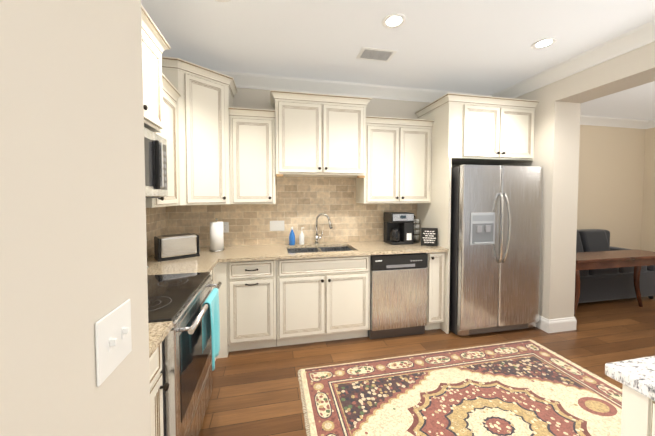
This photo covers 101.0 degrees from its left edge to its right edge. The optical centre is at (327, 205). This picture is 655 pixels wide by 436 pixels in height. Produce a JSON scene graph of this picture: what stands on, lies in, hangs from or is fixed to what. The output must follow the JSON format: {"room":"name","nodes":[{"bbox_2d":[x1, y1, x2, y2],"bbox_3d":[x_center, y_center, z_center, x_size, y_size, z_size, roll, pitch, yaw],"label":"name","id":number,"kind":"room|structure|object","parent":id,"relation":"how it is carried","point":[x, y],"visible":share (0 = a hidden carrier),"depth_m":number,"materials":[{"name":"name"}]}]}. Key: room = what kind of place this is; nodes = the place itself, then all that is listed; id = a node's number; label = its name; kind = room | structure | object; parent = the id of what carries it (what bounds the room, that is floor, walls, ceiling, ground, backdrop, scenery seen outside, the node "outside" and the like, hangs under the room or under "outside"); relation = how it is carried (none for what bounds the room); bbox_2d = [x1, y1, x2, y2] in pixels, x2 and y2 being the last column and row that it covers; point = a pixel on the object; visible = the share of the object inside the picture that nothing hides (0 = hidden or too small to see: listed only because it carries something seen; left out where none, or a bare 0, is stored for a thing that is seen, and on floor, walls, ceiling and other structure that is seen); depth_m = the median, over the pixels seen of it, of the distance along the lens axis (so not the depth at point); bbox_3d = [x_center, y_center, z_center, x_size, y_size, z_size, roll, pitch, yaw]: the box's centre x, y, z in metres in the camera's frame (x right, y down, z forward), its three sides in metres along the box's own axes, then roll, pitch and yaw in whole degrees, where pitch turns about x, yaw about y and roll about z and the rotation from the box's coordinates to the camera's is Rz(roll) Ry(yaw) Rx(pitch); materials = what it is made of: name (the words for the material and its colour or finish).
{"room":"kitchen","nodes":[
{"label":"kitchen","id":0,"kind":"room"},
{"bbox_2d":[0,0,150,435],"bbox_3d":[-0.570,0.106,-1.125,0.955,2.790,3.480,0,2,-12],"label":"wall","id":1,"kind":"structure","parent":0,"point":[73,255],"depth_m":0.42,"materials":[{"name":"beige paint"}]},
{"bbox_2d":[95,299,131,386],"bbox_3d":[-0.414,0.262,0.535,0.016,0.117,0.116,0,2,-12],"label":"light switch","id":2,"kind":"object","parent":1,"relation":"attached to","point":[113,344],"visible":1,"depth_m":0.52,"materials":[{"name":"white plastic"}]},
{"bbox_2d":[141,0,654,119],"bbox_3d":[2.432,-1.394,1.057,8.235,0.060,6.640,0,2,-12],"label":"ceiling","id":3,"kind":"structure","parent":0,"point":[476,46],"depth_m":2.25,"materials":[{"name":"white paint"}]},
{"bbox_2d":[356,47,396,61],"bbox_3d":[0.454,-1.405,2.518,0.330,0.015,0.200,0,2,-12],"label":"ceiling vent","id":4,"kind":"object","parent":3,"relation":"in","point":[375,54],"visible":1,"depth_m":2.51,"materials":[{"name":"white metal"}]},
{"bbox_2d":[382,13,405,28],"bbox_3d":[0.502,-1.392,2.038,0.176,0.010,0.176,0,2,-12],"label":"recessed light","id":5,"kind":"object","parent":3,"relation":"in","point":[393,20],"visible":1,"depth_m":2.03,"materials":[{"name":"white"}]},
{"bbox_2d":[531,37,556,48],"bbox_3d":[1.870,-1.402,2.335,0.176,0.010,0.176,0,2,-12],"label":"recessed light","id":6,"kind":"object","parent":3,"relation":"in","point":[544,43],"visible":1,"depth_m":2.33,"materials":[{"name":"white"}]},
{"bbox_2d":[198,296,654,435],"bbox_3d":[2.432,1.454,1.153,8.235,0.060,6.640,0,2,-12],"label":"floor","id":7,"kind":"structure","parent":0,"point":[257,392],"depth_m":2.51,"materials":[{"name":"brown wood"}]},
{"bbox_2d":[149,342,168,435],"bbox_3d":[-0.963,0.992,0.877,0.676,0.884,0.534,0,2,-12],"label":"base cabinet","id":8,"kind":"object","parent":7,"relation":"on","point":[157,387],"visible":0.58,"depth_m":1.12,"materials":[{"name":"beige wood"}]},
{"bbox_2d":[147,259,217,357],"bbox_3d":[-1.085,0.513,1.462,0.678,0.030,1.761,0,2,-12],"label":"countertop","id":9,"kind":"structure","parent":8,"relation":"on","point":[159,332],"depth_m":2.01,"materials":[{"name":"stone"}]},
{"bbox_2d":[147,272,221,435],"bbox_3d":[-1.050,0.789,1.517,0.746,1.245,0.760,0,2,-12],"label":"range","id":10,"kind":"object","parent":7,"relation":"on","point":[178,300],"visible":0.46,"depth_m":1.40,"materials":[{"name":"silver metal"}]},
{"bbox_2d":[202,288,219,370],"bbox_3d":[-0.707,0.744,1.657,0.065,0.406,0.251,0,2,-12],"label":"towel","id":11,"kind":"object","parent":10,"relation":"hanging from","point":[211,322],"visible":1,"depth_m":1.66,"materials":[{"name":"teal fabric"}]},
{"bbox_2d":[210,267,215,360],"bbox_3d":[-1.240,0.949,2.138,0.640,0.884,0.517,0,2,-12],"label":"base cabinet","id":12,"kind":"object","parent":7,"relation":"on","point":[212,272],"visible":0.04,"depth_m":2.38,"materials":[{"name":"beige wood"}]},
{"bbox_2d":[215,260,275,358],"bbox_3d":[-0.801,0.928,2.766,0.536,0.884,0.639,0,2,-12],"label":"base cabinet","id":13,"kind":"object","parent":7,"relation":"on","point":[247,301],"visible":0.98,"depth_m":2.49,"materials":[{"name":"beige wood"}]},
{"bbox_2d":[276,255,370,345],"bbox_3d":[-0.077,0.923,2.915,0.935,0.884,0.640,0,2,-12],"label":"base cabinet","id":14,"kind":"object","parent":7,"relation":"on","point":[321,299],"visible":0.96,"depth_m":2.64,"materials":[{"name":"beige wood"}]},
{"bbox_2d":[147,239,448,261],"bbox_3d":[-0.225,0.566,2.871,2.931,0.230,0.643,0,2,-12],"label":"countertop","id":15,"kind":"structure","parent":14,"relation":"on","point":[277,251],"depth_m":2.76,"materials":[{"name":"stone"}]},
{"bbox_2d":[154,233,199,261],"bbox_3d":[-1.354,0.364,2.456,0.350,0.200,0.180,-2,3,-42],"label":"toaster","id":16,"kind":"object","parent":15,"relation":"on","point":[174,246],"visible":1,"depth_m":2.38,"materials":[{"name":"silver plastic"}]},
{"bbox_2d":[209,218,224,251],"bbox_3d":[-1.119,0.288,2.732,0.150,0.332,0.150,0,2,-12],"label":"paper towel","id":17,"kind":"object","parent":15,"relation":"on","point":[216,237],"visible":1,"depth_m":2.68,"materials":[{"name":"white paper"}]},
{"bbox_2d":[289,227,294,244],"bbox_3d":[-0.403,0.340,3.070,0.068,0.207,0.067,0,2,-12],"label":"soap bottle","id":18,"kind":"object","parent":15,"relation":"on","point":[292,238],"visible":1,"depth_m":3.05,"materials":[{"name":"blue plastic"}]},
{"bbox_2d":[299,227,303,244],"bbox_3d":[-0.294,0.344,3.093,0.059,0.197,0.057,0,2,-12],"label":"soap bottle","id":19,"kind":"object","parent":15,"relation":"on","point":[301,238],"visible":1,"depth_m":3.07,"materials":[{"name":"white plastic"}]},
{"bbox_2d":[314,213,332,243],"bbox_3d":[-0.049,0.261,3.100,0.196,0.362,0.159,0,2,-12],"label":"faucet","id":20,"kind":"object","parent":15,"relation":"on","point":[330,227],"visible":1,"depth_m":3.12,"materials":[{"name":"silver metal"}]},
{"bbox_2d":[383,212,413,244],"bbox_3d":[0.839,0.259,3.175,0.281,0.360,0.271,0,2,-12],"label":"coffee maker","id":21,"kind":"object","parent":15,"relation":"on","point":[398,228],"visible":1,"depth_m":3.09,"materials":[{"name":"black plastic"}]},
{"bbox_2d":[413,215,419,242],"bbox_3d":[1.050,0.274,3.280,0.140,0.324,0.140,0,2,-12],"label":"pod carousel","id":22,"kind":"object","parent":15,"relation":"on","point":[416,232],"visible":0.44,"depth_m":3.23,"materials":[{"name":"grey metal"}]},
{"bbox_2d":[421,228,437,245],"bbox_3d":[1.135,0.345,3.015,0.170,0.201,0.045,1,2,16],"label":"sign","id":23,"kind":"object","parent":15,"relation":"on","point":[429,236],"visible":1,"depth_m":3.00,"materials":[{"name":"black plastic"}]},
{"bbox_2d":[368,253,427,339],"bbox_3d":[0.689,0.919,3.062,0.615,0.882,0.604,0,2,-12],"label":"dishwasher","id":24,"kind":"object","parent":7,"relation":"on","point":[398,295],"visible":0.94,"depth_m":2.77,"materials":[{"name":"silver metal"}]},
{"bbox_2d":[425,252,444,329],"bbox_3d":[1.101,0.914,3.157,0.222,0.884,0.640,0,2,-12],"label":"base cabinet","id":25,"kind":"object","parent":7,"relation":"on","point":[435,286],"visible":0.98,"depth_m":2.88,"materials":[{"name":"beige wood"}]},
{"bbox_2d":[298,340,621,435],"bbox_3d":[1.084,1.399,1.711,2.402,0.011,1.642,0,2,-12],"label":"rug","id":26,"kind":"object","parent":7,"relation":"on","point":[526,388],"visible":0.92,"depth_m":1.96,"materials":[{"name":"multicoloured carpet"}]},
{"bbox_2d":[415,93,538,333],"bbox_3d":[1.722,0.090,3.244,1.136,2.526,0.666,0,2,-12],"label":"tall cabinet","id":27,"kind":"object","parent":7,"relation":"on","point":[467,129],"visible":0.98,"depth_m":2.94,"materials":[{"name":"beige wood"}]},
{"bbox_2d":[449,165,542,335],"bbox_3d":[1.778,0.464,3.160,0.983,1.785,0.821,0,2,-12],"label":"fridge","id":28,"kind":"object","parent":7,"relation":"on","point":[495,240],"visible":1,"depth_m":2.83,"materials":[{"name":"silver metal"}]},
{"bbox_2d":[574,249,654,314],"bbox_3d":[3.477,0.976,3.339,1.513,0.760,0.350,0,2,-12],"label":"console table","id":29,"kind":"object","parent":7,"relation":"on","point":[637,259],"visible":0.54,"depth_m":3.20,"materials":[{"name":"brown wood"}]},
{"bbox_2d":[576,229,654,302],"bbox_3d":[3.673,0.858,4.019,2.040,0.939,0.830,0,2,-12],"label":"sofa","id":30,"kind":"object","parent":7,"relation":"on","point":[604,284],"visible":0.17,"depth_m":3.69,"materials":[{"name":"grey fabric"}]},
{"bbox_2d":[621,387,654,435],"bbox_3d":[1.775,1.014,0.214,1.415,0.884,1.615,0,2,-12],"label":"kitchen island","id":31,"kind":"object","parent":7,"relation":"on","point":[638,415],"depth_m":0.82,"materials":[{"name":"wood"}]},
{"bbox_2d":[605,355,654,402],"bbox_3d":[1.788,0.552,0.198,1.470,0.040,1.690,0,2,-12],"label":"island countertop","id":32,"kind":"structure","parent":31,"relation":"on","point":[638,374],"depth_m":0.83,"materials":[{"name":"white stone"}]},
{"bbox_2d":[233,88,645,249],"bbox_3d":[1.853,-0.065,3.914,8.235,2.790,0.600,0,2,-12],"label":"wall","id":33,"kind":"structure","parent":0,"point":[610,179],"depth_m":4.66,"materials":[{"name":"beige paint"}]},
{"bbox_2d":[162,56,237,204],"bbox_3d":[-1.285,-0.630,2.599,0.742,1.233,0.648,0,2,-12],"label":"upper cabinet","id":34,"kind":"object","parent":33,"relation":"attached to","point":[204,102],"visible":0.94,"depth_m":2.45,"materials":[{"name":"beige wood"}]},
{"bbox_2d":[229,107,275,203],"bbox_3d":[-0.781,-0.496,2.860,0.444,0.948,0.350,0,2,-12],"label":"upper cabinet","id":35,"kind":"object","parent":33,"relation":"attached to","point":[252,156],"visible":0.98,"depth_m":2.73,"materials":[{"name":"beige wood"}]},
{"bbox_2d":[166,177,416,246],"bbox_3d":[-0.285,0.038,3.165,2.923,0.804,0.007,0,2,-12],"label":"tile backsplash","id":36,"kind":"structure","parent":33,"relation":"attached to","point":[304,202],"depth_m":3.15,"materials":[{"name":"beige tile"}]},
{"bbox_2d":[223,222,228,232],"bbox_3d":[-1.132,0.237,2.990,0.072,0.117,0.007,0,2,-12],"label":"electrical outlet","id":37,"kind":"object","parent":36,"relation":"attached to","point":[225,227],"visible":0.96,"depth_m":2.99,"materials":[{"name":"white plastic"}]},
{"bbox_2d":[270,221,283,230],"bbox_3d":[-0.578,0.228,3.099,0.165,0.117,0.016,0,2,-12],"label":"switch plate","id":38,"kind":"object","parent":36,"relation":"attached to","point":[276,225],"visible":1,"depth_m":3.10,"materials":[{"name":"white plastic"}]},
{"bbox_2d":[270,90,371,177],"bbox_3d":[-0.086,-0.729,2.967,1.055,0.840,0.406,0,2,-12],"label":"upper cabinet","id":39,"kind":"object","parent":33,"relation":"attached to","point":[320,135],"visible":1,"depth_m":2.80,"materials":[{"name":"beige wood"}]},
{"bbox_2d":[213,70,492,102],"bbox_3d":[0.192,-1.373,3.172,3.900,0.125,0.095,0,2,-12],"label":"crown molding","id":40,"kind":"structure","parent":33,"relation":"attached to","point":[242,80],"depth_m":3.15,"materials":[{"name":"white"}]},
{"bbox_2d":[356,116,433,203],"bbox_3d":[0.781,-0.507,3.181,0.819,0.948,0.350,0,2,-12],"label":"upper cabinet","id":41,"kind":"object","parent":33,"relation":"attached to","point":[398,160],"visible":0.96,"depth_m":3.04,"materials":[{"name":"beige wood"}]},
{"bbox_2d":[580,115,648,128],"bbox_3d":[4.068,-1.416,4.429,3.060,0.125,0.095,0,2,-12],"label":"crown molding","id":42,"kind":"structure","parent":33,"relation":"attached to","point":[584,119],"depth_m":4.59,"materials":[{"name":"white"}]},
{"bbox_2d":[498,42,654,318],"bbox_3d":[2.975,0.040,0.834,0.340,2.790,5.890,0,2,-12],"label":"wall","id":43,"kind":"structure","parent":0,"point":[557,130],"depth_m":2.89,"materials":[{"name":"beige paint"}]},
{"bbox_2d":[536,315,551,332],"bbox_3d":[2.293,1.280,3.310,0.016,0.142,0.850,0,2,-12],"label":"baseboard","id":44,"kind":"structure","parent":43,"relation":"attached to","point":[545,324],"depth_m":2.94,"materials":[{"name":"white wood"}]},
{"bbox_2d":[551,317,574,332],"bbox_3d":[2.545,1.293,2.936,0.300,0.142,0.016,0,2,-12],"label":"baseboard","id":45,"kind":"structure","parent":43,"relation":"attached to","point":[556,325],"depth_m":2.93,"materials":[{"name":"white wood"}]},
{"bbox_2d":[493,20,654,97],"bbox_3d":[2.762,-1.291,0.745,0.095,0.125,5.890,0,2,-12],"label":"crown molding","id":46,"kind":"structure","parent":43,"relation":"attached to","point":[636,38],"depth_m":2.49,"materials":[{"name":"white"}]},
{"bbox_2d":[641,128,654,251],"bbox_3d":[6.397,0.008,1.768,0.200,2.790,6.340,0,2,-12],"label":"wall","id":47,"kind":"structure","parent":0,"point":[648,229],"depth_m":4.77,"materials":[{"name":"beige paint"}]},
{"bbox_2d":[641,119,654,128],"bbox_3d":[6.253,-1.323,1.693,0.095,0.125,6.340,0,2,-12],"label":"crown molding","id":48,"kind":"structure","parent":47,"relation":"attached to","point":[651,122],"depth_m":4.69,"materials":[{"name":"white"}]},
{"bbox_3d":[-1.558,0.011,1.677,0.150,2.790,2.410,0,2,-12],"label":"wall","id":49,"kind":"structure","parent":0,"visible":0},
{"bbox_2d":[146,206,165,256],"bbox_3d":[-1.479,0.088,1.696,0.007,0.804,2.406,0,2,-12],"label":"tile backsplash","id":50,"kind":"structure","parent":49,"relation":"attached to","point":[156,221],"depth_m":2.57,"materials":[{"name":"beige tile"}]},
{"bbox_2d":[141,5,170,132],"bbox_3d":[-1.209,-0.787,1.431,0.420,0.601,0.858,0,2,-12],"label":"upper cabinet","id":51,"kind":"object","parent":49,"relation":"attached to","point":[155,44],"visible":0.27,"depth_m":1.67,"materials":[{"name":"beige wood"}]},
{"bbox_2d":[144,127,167,197],"bbox_3d":[-1.200,-0.243,1.451,0.440,0.406,0.758,0,2,-12],"label":"over-the-range microwave","id":52,"kind":"object","parent":51,"relation":"attached to","point":[156,175],"visible":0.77,"depth_m":1.66,"materials":[{"name":"silver plastic"}]},
{"bbox_2d":[146,73,180,207],"bbox_3d":[-1.370,-0.469,2.052,0.350,0.948,0.494,0,2,-12],"label":"upper cabinet","id":53,"kind":"object","parent":49,"relation":"attached to","point":[171,94],"visible":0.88,"depth_m":2.15,"materials":[{"name":"beige wood"}]}
]}

